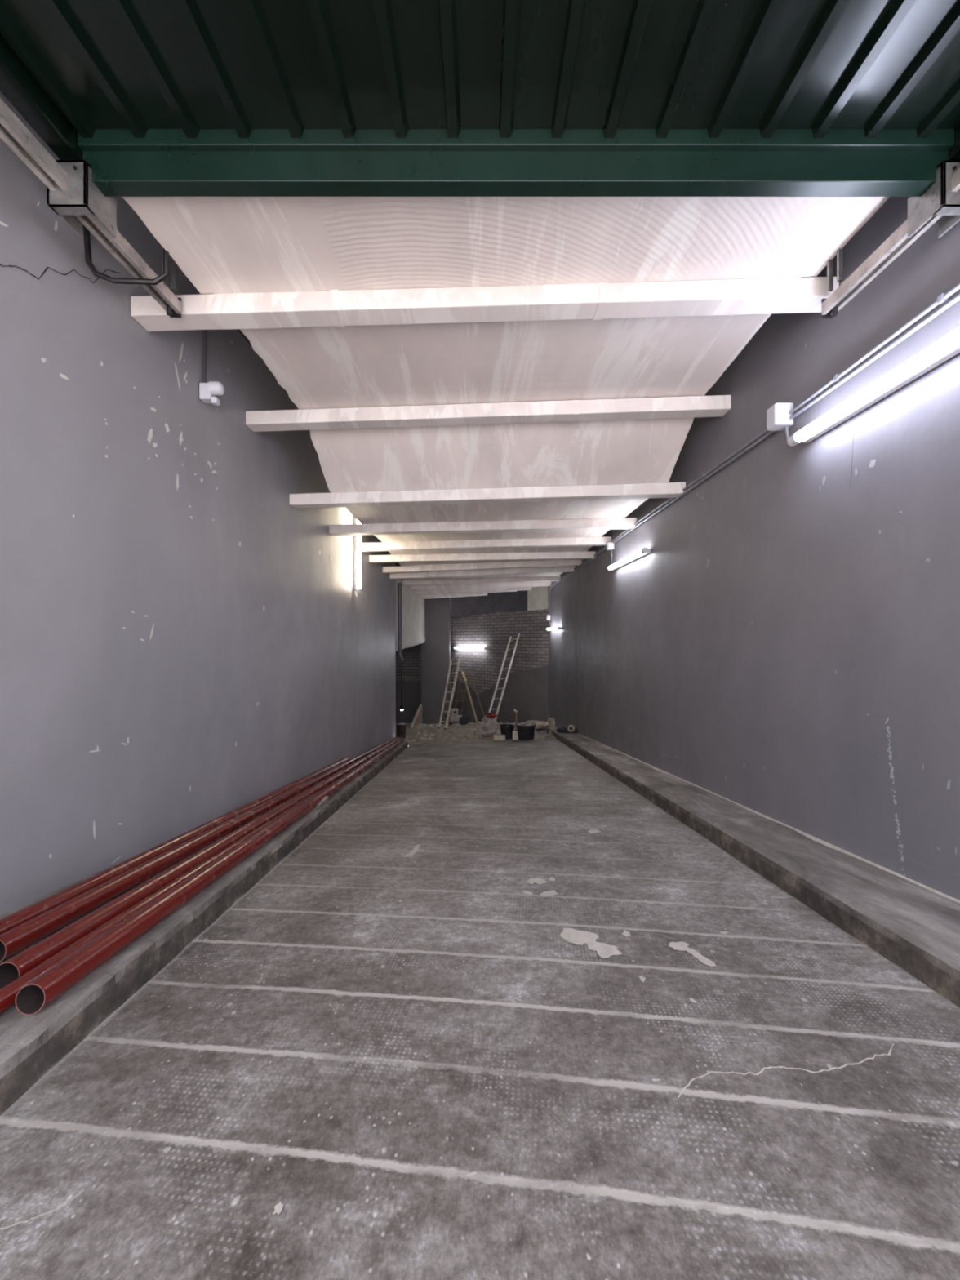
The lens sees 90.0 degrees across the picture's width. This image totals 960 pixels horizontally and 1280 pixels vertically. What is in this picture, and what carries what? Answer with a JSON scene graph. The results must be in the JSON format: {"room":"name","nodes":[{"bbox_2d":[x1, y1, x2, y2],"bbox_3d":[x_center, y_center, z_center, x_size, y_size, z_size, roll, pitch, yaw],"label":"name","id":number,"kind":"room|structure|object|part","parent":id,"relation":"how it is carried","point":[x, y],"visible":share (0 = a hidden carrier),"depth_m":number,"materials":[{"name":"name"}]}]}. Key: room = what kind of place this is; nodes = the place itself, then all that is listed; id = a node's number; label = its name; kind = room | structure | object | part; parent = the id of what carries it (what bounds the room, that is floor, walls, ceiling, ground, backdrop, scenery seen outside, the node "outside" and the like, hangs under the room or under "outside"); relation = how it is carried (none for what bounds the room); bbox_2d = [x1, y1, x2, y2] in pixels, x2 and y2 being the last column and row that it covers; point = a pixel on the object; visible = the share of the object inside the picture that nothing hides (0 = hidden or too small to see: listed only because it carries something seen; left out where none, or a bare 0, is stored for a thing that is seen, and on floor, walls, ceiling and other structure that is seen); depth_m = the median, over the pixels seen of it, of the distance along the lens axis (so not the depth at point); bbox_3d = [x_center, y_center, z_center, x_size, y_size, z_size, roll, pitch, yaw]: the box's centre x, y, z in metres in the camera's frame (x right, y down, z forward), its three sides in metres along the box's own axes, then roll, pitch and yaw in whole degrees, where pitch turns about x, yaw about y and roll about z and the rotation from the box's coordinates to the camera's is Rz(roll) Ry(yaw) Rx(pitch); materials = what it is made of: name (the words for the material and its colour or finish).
{"room":"underground passage","nodes":[
{"label":"underground passage","id":0,"kind":"room"},
{"bbox_2d":[0,91,425,915],"bbox_3d":[-2.292,0.489,6.439,1.536,5.142,14.578,0,0,0],"label":"wall","id":1,"kind":"structure","parent":0,"point":[184,644],"depth_m":2.35,"materials":[{"name":"grey paint"}]},
{"bbox_2d":[82,224,168,284],"bbox_3d":[-1.486,-1.714,1.980,0.365,0.483,0.033,0,0,-10],"label":"cable","id":2,"kind":"object","parent":1,"relation":"attached to","point":[87,248],"visible":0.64,"depth_m":1.98,"materials":[{"name":"paint"}]},
{"bbox_2d":[0,741,408,1115],"bbox_3d":[-1.307,1.279,3.783,0.803,1.259,9.265,0,0,0],"label":"curb","id":3,"kind":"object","parent":1,"relation":"attached to","point":[31,1046],"depth_m":1.38,"materials":[{"name":"concrete"}]},
{"bbox_2d":[0,791,317,1014],"bbox_3d":[-1.176,0.987,2.167,0.054,0.390,2.813,0,0,-2],"label":"pipe","id":4,"kind":"object","parent":3,"relation":"on","point":[8,993],"visible":0.41,"depth_m":1.45,"materials":[{"name":"red metal"}]},
{"bbox_2d":[0,757,348,934],"bbox_3d":[-1.506,1.132,3.442,0.070,0.572,4.174,0,0,-1],"label":"pipe","id":5,"kind":"object","parent":3,"relation":"on","point":[12,921],"visible":0.61,"depth_m":1.98,"materials":[{"name":"red metal"}]},
{"bbox_2d":[0,737,396,962],"bbox_3d":[-1.429,1.302,4.862,0.072,0.918,7.031,0,0,-1],"label":"pipe","id":6,"kind":"object","parent":3,"relation":"on","point":[33,931],"visible":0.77,"depth_m":1.85,"materials":[{"name":"red metal"}]},
{"bbox_2d":[0,737,400,988],"bbox_3d":[-1.308,1.290,4.760,0.072,0.922,7.066,0,0,-1],"label":"pipe","id":7,"kind":"object","parent":3,"relation":"on","point":[24,962],"visible":0.74,"depth_m":1.67,"materials":[{"name":"red metal"}]},
{"bbox_2d":[14,737,404,1015],"bbox_3d":[-1.194,1.277,4.649,0.072,0.919,7.034,0,0,-2],"label":"pipe","id":8,"kind":"object","parent":3,"relation":"on","point":[34,996],"visible":1,"depth_m":1.52,"materials":[{"name":"red metal"}]},
{"bbox_2d":[306,795,328,815],"bbox_3d":[-1.108,1.144,3.281,0.034,0.037,0.357,0,0,0],"label":"metal strip","id":9,"kind":"object","parent":3,"relation":"on","point":[325,800],"visible":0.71,"depth_m":3.29,"materials":[{"name":"metal"}]},
{"bbox_2d":[202,329,206,382],"bbox_3d":[-1.612,-1.727,2.813,0.022,0.457,0.017,0,0,0],"label":"conduit","id":10,"kind":"object","parent":1,"relation":"attached to","point":[204,371],"visible":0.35,"depth_m":2.81,"materials":[{"name":"grey plastic"}]},
{"bbox_2d":[199,381,224,405],"bbox_3d":[-1.565,-1.442,2.804,0.130,0.127,0.077,0,0,0],"label":"sensor","id":11,"kind":"object","parent":1,"relation":"attached to","point":[208,391],"visible":1,"depth_m":2.78,"materials":[{"name":"white plastic"}]},
{"bbox_2d":[354,517,361,593],"bbox_3d":[-1.517,-1.156,5.967,0.091,1.148,0.054,0,0,0],"label":"tube light","id":12,"kind":"object","parent":1,"relation":"attached to","point":[357,539],"visible":0.56,"depth_m":5.95,"materials":[{"name":"white plastic"}]},
{"bbox_2d":[397,582,404,662],"bbox_3d":[-1.471,-0.328,8.946,0.136,1.470,0.119,0,0,0],"label":"drain pipe","id":13,"kind":"object","parent":1,"relation":"attached to","point":[399,584],"visible":1,"depth_m":8.93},
{"bbox_2d":[208,293,400,566],"bbox_3d":[0.000,-2.125,8.075,7.140,0.085,17.850,0,0,0],"label":"roof","id":14,"kind":"structure","parent":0,"point":[238,330],"depth_m":3.33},
{"bbox_2d":[0,97,181,317],"bbox_3d":[-1.410,-1.777,1.033,0.070,0.594,2.406,0,0,0],"label":"door track","id":15,"kind":"object","parent":14,"relation":"hanging from","point":[13,132],"visible":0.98,"depth_m":1.72,"materials":[{"name":"metal"}]},
{"bbox_2d":[0,0,959,238],"bbox_3d":[0.111,-1.604,0.578,3.136,0.276,2.346,0,0,0],"label":"garage door","id":16,"kind":"structure","parent":15,"relation":"attached to","point":[131,98],"depth_m":1.51,"materials":[{"name":"green paint"}]},
{"bbox_3d":[-1.398,-1.692,0.561,0.076,0.102,2.312,0,0,0],"label":"rail","id":17,"kind":"part","parent":16,"relation":"part of","materials":[{"name":"green metal"}]},
{"bbox_3d":[0.121,-1.709,0.531,2.962,0.032,2.252,0,0,0],"label":"ribbed panel","id":18,"kind":"part","parent":16,"relation":"part of","materials":[{"name":"green paint"}]},
{"bbox_3d":[0.121,-1.647,1.668,2.962,0.157,0.098,0,0,0],"label":"rail","id":19,"kind":"part","parent":16,"relation":"part of","materials":[{"name":"green metal"}]},
{"bbox_3d":[1.632,-1.692,0.561,0.060,0.102,2.312,0,0,0],"label":"rail","id":20,"kind":"part","parent":16,"relation":"part of","materials":[{"name":"green metal"}]},
{"bbox_2d":[395,578,421,723],"bbox_3d":[-2.507,0.404,14.220,1.615,4.972,0.289,0,0,0],"label":"wall","id":21,"kind":"structure","parent":0,"point":[411,665],"depth_m":14.11,"materials":[{"name":"grey paint"}]},
{"bbox_2d":[399,703,404,711],"bbox_3d":[-1.827,1.573,11.220,0.110,0.175,0.107,0,0,0],"label":"work lamp","id":22,"kind":"object","parent":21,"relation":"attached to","point":[402,708],"visible":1,"depth_m":11.19,"materials":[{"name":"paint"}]},
{"bbox_2d":[401,661,402,703],"bbox_3d":[-1.827,0.863,11.220,0.020,1.250,0.019,0,0,0],"label":"cable","id":23,"kind":"object","parent":22,"relation":"on","point":[402,661],"visible":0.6,"depth_m":11.21,"materials":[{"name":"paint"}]},
{"bbox_2d":[0,722,959,1279],"bbox_3d":[-0.744,1.754,7.923,4.972,2.046,18.154,0,0,0],"label":"floor","id":24,"kind":"structure","parent":0,"point":[503,1013],"depth_m":1.07,"materials":[{"name":"concrete"}]},
{"bbox_2d":[421,597,451,724],"bbox_3d":[-1.284,0.404,14.152,0.816,4.972,0.765,0,0,0],"label":"wall pier","id":25,"kind":"object","parent":24,"relation":"on","point":[436,649],"visible":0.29,"depth_m":13.77,"materials":[{"name":"paint"}]},
{"bbox_2d":[395,721,546,746],"bbox_3d":[-0.667,2.048,10.880,4.616,0.720,5.610,0,0,0],"label":"rubble","id":26,"kind":"object","parent":24,"relation":"on","point":[461,736],"visible":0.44,"depth_m":9.91,"materials":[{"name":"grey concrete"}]},
{"bbox_2d":[395,722,406,738],"bbox_3d":[-1.597,1.844,9.725,0.210,0.332,0.210,0,0,0],"label":"bucket","id":27,"kind":"object","parent":26,"relation":"on","point":[401,727],"visible":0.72,"depth_m":9.65,"materials":[{"name":"plastic"}]},
{"bbox_2d":[409,703,422,727],"bbox_3d":[-1.650,2.010,12.690,0.092,0.565,0.722,0,0,18],"label":"board","id":28,"kind":"object","parent":26,"relation":"on","point":[417,720],"visible":0.89,"depth_m":12.76,"materials":[{"name":"wood"}]},
{"bbox_2d":[438,657,469,729],"bbox_3d":[-0.802,1.416,12.421,0.549,1.870,1.548,0,0,21],"label":"ladder","id":29,"kind":"object","parent":26,"relation":"on","point":[454,682],"visible":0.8,"depth_m":12.43,"materials":[{"name":"metal"}]},
{"bbox_3d":[-0.900,1.389,12.482,0.066,1.740,0.826,0,0,20],"label":"rail","id":30,"kind":"part","parent":29,"relation":"part of","materials":[{"name":"metal"}]},
{"bbox_3d":[-0.689,1.342,12.202,0.045,1.723,1.192,0,0,15],"label":"rail","id":31,"kind":"part","parent":29,"relation":"part of","materials":[{"name":"metal"}]},
{"bbox_3d":[-0.634,1.579,13.107,0.377,1.517,0.043,0,0,37],"label":"rail","id":32,"kind":"part","parent":29,"relation":"part of","materials":[{"name":"silver metal"}]},
{"bbox_3d":[-0.423,1.562,13.014,0.265,1.480,0.040,0,0,4],"label":"rail","id":33,"kind":"part","parent":29,"relation":"part of","materials":[{"name":"brown wood"}]},
{"bbox_2d":[444,708,468,726],"bbox_3d":[-0.619,2.039,12.665,0.645,0.450,0.300,0,0,0],"label":"air compressor","id":34,"kind":"object","parent":26,"relation":"on","point":[454,717],"visible":0.88,"depth_m":12.58,"materials":[{"name":"metal"}]},
{"bbox_3d":[-0.672,1.894,12.665,0.180,0.160,0.140,0,0,0],"label":"motor","id":35,"kind":"part","parent":34,"relation":"part of","materials":[{"name":"metal"}]},
{"bbox_3d":[-0.632,2.084,12.665,0.420,0.210,0.210,0,0,0],"label":"tank","id":36,"kind":"part","parent":34,"relation":"part of","materials":[{"name":"metal"}]},
{"bbox_2d":[461,671,484,724],"bbox_3d":[-0.169,1.518,12.634,0.740,1.415,0.192,0,0,-31],"label":"trestle","id":37,"kind":"object","parent":26,"relation":"on","point":[465,680],"visible":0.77,"depth_m":12.59,"materials":[{"name":"brown wood"}]},
{"bbox_3d":[-0.250,1.536,12.580,0.462,1.378,0.056,0,0,-24],"label":"leg","id":38,"kind":"part","parent":37,"relation":"part of","materials":[{"name":"yellow wood"}]},
{"bbox_3d":[-0.011,1.657,12.729,0.396,1.120,0.038,0,0,-7],"label":"leg","id":39,"kind":"part","parent":37,"relation":"part of","materials":[{"name":"brown wood"}]},
{"bbox_2d":[473,712,498,737],"bbox_3d":[0.130,1.648,9.309,0.522,0.460,0.369,0,0,0],"label":"sack","id":40,"kind":"object","parent":26,"relation":"on","point":[487,727],"visible":0.86,"depth_m":9.21,"materials":[{"name":"plastic"}]},
{"bbox_2d":[486,713,497,718],"bbox_3d":[0.236,1.465,9.314,0.231,0.089,0.142,0,0,0],"label":"rag","id":41,"kind":"object","parent":40,"relation":"on","point":[492,715],"visible":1,"depth_m":9.27,"materials":[{"name":"fabric"}]},
{"bbox_2d":[493,733,505,740],"bbox_3d":[0.350,1.759,8.692,0.215,0.090,0.120,0,0,0],"label":"concrete block","id":42,"kind":"object","parent":26,"relation":"on","point":[495,737],"visible":1,"depth_m":8.63,"materials":[{"name":"grey concrete"}]},
{"bbox_2d":[499,724,515,739],"bbox_3d":[0.498,1.681,8.784,0.293,0.238,0.292,0,0,0],"label":"bucket","id":43,"kind":"object","parent":26,"relation":"on","point":[507,730],"visible":0.84,"depth_m":8.67,"materials":[{"name":"black plastic"}]},
{"bbox_2d":[512,709,518,740],"bbox_3d":[0.628,1.488,8.442,0.110,0.542,0.030,0,0,0],"label":"shovel","id":44,"kind":"object","parent":26,"relation":"on","point":[515,737],"visible":1,"depth_m":8.43,"materials":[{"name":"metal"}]},
{"bbox_3d":[0.628,1.679,8.442,0.110,0.160,0.024,0,0,0],"label":"blade","id":45,"kind":"part","parent":44,"relation":"part of","materials":[{"name":"metal"}]},
{"bbox_2d":[515,722,536,740],"bbox_3d":[0.806,1.608,8.486,0.371,0.283,0.371,0,0,0],"label":"bucket","id":46,"kind":"object","parent":26,"relation":"on","point":[526,731],"visible":0.97,"depth_m":8.36,"materials":[{"name":"black plastic"}]},
{"bbox_2d":[523,720,549,728],"bbox_3d":[1.164,1.855,10.367,0.661,0.224,0.419,0,0,0],"label":"sack","id":47,"kind":"object","parent":26,"relation":"on","point":[540,724],"visible":0.41,"depth_m":10.28,"materials":[{"name":"beige fabric"}]},
{"bbox_2d":[536,727,546,731],"bbox_3d":[1.205,1.767,9.477,0.192,0.079,0.070,0,0,13],"label":"timber offcut","id":48,"kind":"object","parent":26,"relation":"on","point":[542,728],"visible":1,"depth_m":9.45,"materials":[{"name":"brown wood"}]},
{"bbox_2d":[488,632,519,719],"bbox_3d":[0.554,0.990,11.975,0.344,2.335,1.070,0,0,45],"label":"ladder","id":49,"kind":"object","parent":24,"relation":"on","point":[518,634],"visible":0.8,"depth_m":11.96,"materials":[{"name":"metal"}]},
{"bbox_3d":[0.458,1.023,12.006,0.950,2.237,0.082,0,0,-41],"label":"rail","id":50,"kind":"part","parent":49,"relation":"part of","materials":[{"name":"metal"}]},
{"bbox_2d":[544,719,556,739],"bbox_3d":[1.206,1.531,8.226,0.224,0.350,0.069,0,0,0],"label":"wooden stake","id":51,"kind":"object","parent":24,"relation":"on","point":[549,734],"visible":0.95,"depth_m":8.21,"materials":[{"name":"wood"}]},
{"bbox_3d":[1.202,1.521,8.226,0.040,0.331,0.030,0,0,0],"label":"post","id":52,"kind":"part","parent":51,"relation":"part of","materials":[{"name":"wood"}]},
{"bbox_2d":[546,717,555,727],"bbox_3d":[1.596,1.876,10.719,0.229,0.274,0.240,0,0,0],"label":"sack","id":53,"kind":"object","parent":24,"relation":"on","point":[553,721],"visible":0.49,"depth_m":10.63,"materials":[{"name":"beige fabric"}]},
{"bbox_2d":[451,590,527,616],"bbox_3d":[0.000,-0.616,16.788,6.800,2.932,0.255,0,0,0],"label":"wall","id":54,"kind":"structure","parent":0,"point":[501,602],"depth_m":16.66,"materials":[{"name":"grey paint"}]},
{"bbox_2d":[450,586,548,723],"bbox_3d":[0.463,0.756,13.081,0.280,4.267,3.858,0,0,-41],"label":"wall","id":55,"kind":"structure","parent":0,"point":[526,692],"depth_m":12.65,"materials":[{"name":"grey brick"}]},
{"bbox_2d":[453,646,486,649],"bbox_3d":[-0.295,0.230,13.673,0.095,0.062,1.380,0,0,-41],"label":"tube light","id":56,"kind":"object","parent":55,"relation":"attached to","point":[454,647],"visible":1,"depth_m":13.65,"materials":[{"name":"white plastic"}]},
{"bbox_2d":[122,196,889,584],"bbox_3d":[0.022,-1.463,7.450,3.191,0.628,11.450,0,0,0],"label":"ceiling","id":57,"kind":"structure","parent":0,"point":[223,245],"depth_m":2.55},
{"bbox_2d":[422,592,487,599],"bbox_3d":[-0.680,-1.224,13.170,1.781,0.187,0.120,0,0,4],"label":"ceiling beam","id":58,"kind":"structure","parent":57,"relation":"attached to","point":[486,593],"depth_m":13.12,"materials":[{"name":"white paint"}]},
{"bbox_2d":[418,591,515,596],"bbox_3d":[-0.306,-1.232,12.329,2.523,0.221,0.120,0,0,3],"label":"ceiling beam","id":59,"kind":"structure","parent":57,"relation":"attached to","point":[462,593],"depth_m":12.30,"materials":[{"name":"white paint"}]},
{"bbox_2d":[414,586,531,593],"bbox_3d":[-0.144,-1.228,11.725,2.880,0.212,0.120,0,0,-8],"label":"ceiling beam","id":60,"kind":"structure","parent":57,"relation":"attached to","point":[515,588],"depth_m":11.67,"materials":[{"name":"white paint"}]},
{"bbox_2d":[408,582,551,590],"bbox_3d":[0.045,-1.228,10.896,3.261,0.229,0.119,0,0,-8],"label":"ceiling beam","id":61,"kind":"structure","parent":57,"relation":"attached to","point":[524,584],"depth_m":10.84,"materials":[{"name":"white paint"}]},
{"bbox_2d":[401,575,560,586],"bbox_3d":[0.048,-1.207,9.791,3.243,0.221,0.121,0,0,-5],"label":"ceiling beam","id":62,"kind":"structure","parent":57,"relation":"attached to","point":[534,579],"depth_m":9.74,"materials":[{"name":"white paint"}]},
{"bbox_2d":[368,551,595,563],"bbox_3d":[0.059,-1.190,6.900,3.246,0.185,0.120,0,0,-4],"label":"ceiling beam","id":63,"kind":"structure","parent":57,"relation":"attached to","point":[548,555],"depth_m":6.85,"materials":[{"name":"white paint"}]},
{"bbox_2d":[382,559,582,573],"bbox_3d":[0.065,-1.198,7.779,3.230,0.260,0.120,0,0,-4],"label":"ceiling beam","id":64,"kind":"structure","parent":57,"relation":"attached to","point":[543,563],"depth_m":7.73,"materials":[{"name":"white paint"}]},
{"bbox_2d":[390,565,574,579],"bbox_3d":[0.068,-1.172,8.343,3.220,0.263,0.120,0,0,-5],"label":"ceiling beam","id":65,"kind":"structure","parent":57,"relation":"attached to","point":[567,568],"depth_m":8.29,"materials":[{"name":"white paint"}]},
{"bbox_2d":[328,517,637,535],"bbox_3d":[0.047,-1.216,5.157,3.277,0.190,0.125,0,0,-1],"label":"ceiling beam","id":66,"kind":"structure","parent":57,"relation":"attached to","point":[623,522],"depth_m":5.10,"materials":[{"name":"white paint"}]},
{"bbox_2d":[130,276,839,331],"bbox_3d":[0.028,-1.622,2.321,3.341,0.197,0.133,0,0,0],"label":"ceiling beam","id":67,"kind":"structure","parent":57,"relation":"attached to","point":[604,300],"depth_m":2.27,"materials":[{"name":"white paint"}]},
{"bbox_2d":[361,536,611,551],"bbox_3d":[0.055,-1.236,6.199,3.249,0.168,0.121,0,0,1],"label":"ceiling beam","id":68,"kind":"structure","parent":57,"relation":"attached to","point":[573,541],"depth_m":6.14,"materials":[{"name":"white paint"}]},
{"bbox_2d":[289,482,685,508],"bbox_3d":[0.041,-1.218,4.051,3.304,0.158,0.120,0,0,2],"label":"ceiling beam","id":69,"kind":"structure","parent":57,"relation":"attached to","point":[662,490],"depth_m":4.00,"materials":[{"name":"white paint"}]},
{"bbox_2d":[245,395,731,431],"bbox_3d":[0.035,-1.571,3.334,3.320,0.162,0.126,0,0,1],"label":"ceiling beam","id":70,"kind":"structure","parent":57,"relation":"attached to","point":[571,411],"depth_m":3.29,"materials":[{"name":"white paint"}]},
{"bbox_2d":[548,196,959,900],"bbox_3d":[1.812,0.489,5.482,0.258,5.142,12.665,0,0,0],"label":"wall","id":71,"kind":"structure","parent":0,"point":[784,647],"depth_m":2.45,"materials":[{"name":"grey paint"}]},
{"bbox_2d":[546,614,550,620],"bbox_3d":[1.611,-0.527,11.305,0.076,0.120,0.120,0,0,0],"label":"junction box","id":72,"kind":"object","parent":71,"relation":"attached to","point":[548,616],"visible":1,"depth_m":11.25,"materials":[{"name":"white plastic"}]},
{"bbox_2d":[546,626,560,630],"bbox_3d":[1.601,-0.246,10.498,0.098,0.071,1.506,0,0,0],"label":"tube light","id":73,"kind":"object","parent":71,"relation":"attached to","point":[554,628],"visible":1,"depth_m":10.25,"materials":[{"name":"white plastic"}]},
{"bbox_2d":[606,542,613,550],"bbox_3d":[1.637,-1.177,6.035,0.076,0.080,0.100,0,0,0],"label":"junction box","id":74,"kind":"object","parent":71,"relation":"attached to","point":[610,546],"visible":0.97,"depth_m":5.99,"materials":[{"name":"white plastic"}]},
{"bbox_2d":[607,547,650,570],"bbox_3d":[1.627,-0.882,5.325,0.097,0.067,1.276,0,0,0],"label":"tube light","id":75,"kind":"object","parent":71,"relation":"attached to","point":[644,551],"visible":1,"depth_m":5.13,"materials":[{"name":"white plastic"}]},
{"bbox_2d":[546,727,959,1008],"bbox_3d":[1.495,1.266,4.335,0.450,1.205,10.370,0,0,0],"label":"curb","id":76,"kind":"object","parent":71,"relation":"attached to","point":[914,927],"depth_m":1.95,"materials":[{"name":"concrete"}]},
{"bbox_2d":[555,726,577,733],"bbox_3d":[1.526,1.556,8.291,0.420,0.094,0.227,0,0,0],"label":"cable coil","id":77,"kind":"object","parent":76,"relation":"on","point":[560,730],"visible":0.72,"depth_m":8.22,"materials":[{"name":"black rubber"}]},
{"bbox_2d":[567,724,574,732],"bbox_3d":[1.521,1.479,8.023,0.118,0.118,0.028,0,0,0],"label":"tape roll","id":78,"kind":"object","parent":76,"relation":"on","point":[568,729],"visible":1,"depth_m":8.01,"materials":[{"name":"plastic"}]},
{"bbox_2d":[548,293,959,624],"bbox_3d":[1.664,-0.790,5.742,0.022,0.866,11.144,0,0,0],"label":"conduit","id":79,"kind":"object","parent":71,"relation":"attached to","point":[956,299],"visible":0.95,"depth_m":2.30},
{"bbox_2d":[551,283,959,586],"bbox_3d":[1.661,-1.234,5.610,0.025,0.044,10.880,0,0,0],"label":"conduit","id":80,"kind":"object","parent":71,"relation":"attached to","point":[943,298],"visible":0.91,"depth_m":2.22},
{"bbox_2d":[766,402,793,431],"bbox_3d":[1.646,-1.224,2.635,0.101,0.120,0.085,0,0,0],"label":"junction box","id":81,"kind":"object","parent":71,"relation":"attached to","point":[778,416],"visible":0.99,"depth_m":2.59,"materials":[{"name":"white plastic"}]},
{"bbox_3d":[1.599,-1.224,2.635,0.008,0.110,0.078,0,0,0],"label":"lid","id":82,"kind":"part","parent":81,"relation":"part of","materials":[{"name":"white plastic"}]},
{"bbox_2d":[784,426,789,444],"bbox_3d":[1.659,-1.092,2.553,0.018,0.131,0.130,0,0,8],"label":"cable","id":83,"kind":"object","parent":81,"relation":"attached to","point":[787,434],"visible":0.49,"depth_m":2.60,"materials":[{"name":"white plastic"}]},
{"bbox_2d":[786,326,959,446],"bbox_3d":[1.645,-1.034,1.836,0.097,0.054,1.318,0,0,0],"label":"tube light","id":84,"kind":"object","parent":71,"relation":"attached to","point":[947,347],"visible":1,"depth_m":1.93,"materials":[{"name":"white plastic"}]},
{"bbox_2d":[821,167,959,318],"bbox_3d":[1.610,-1.775,1.033,0.070,0.598,2.406,0,0,0],"label":"door track","id":85,"kind":"object","parent":71,"relation":"attached to","point":[898,242],"visible":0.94,"depth_m":1.99,"materials":[{"name":"metal"}]}
]}

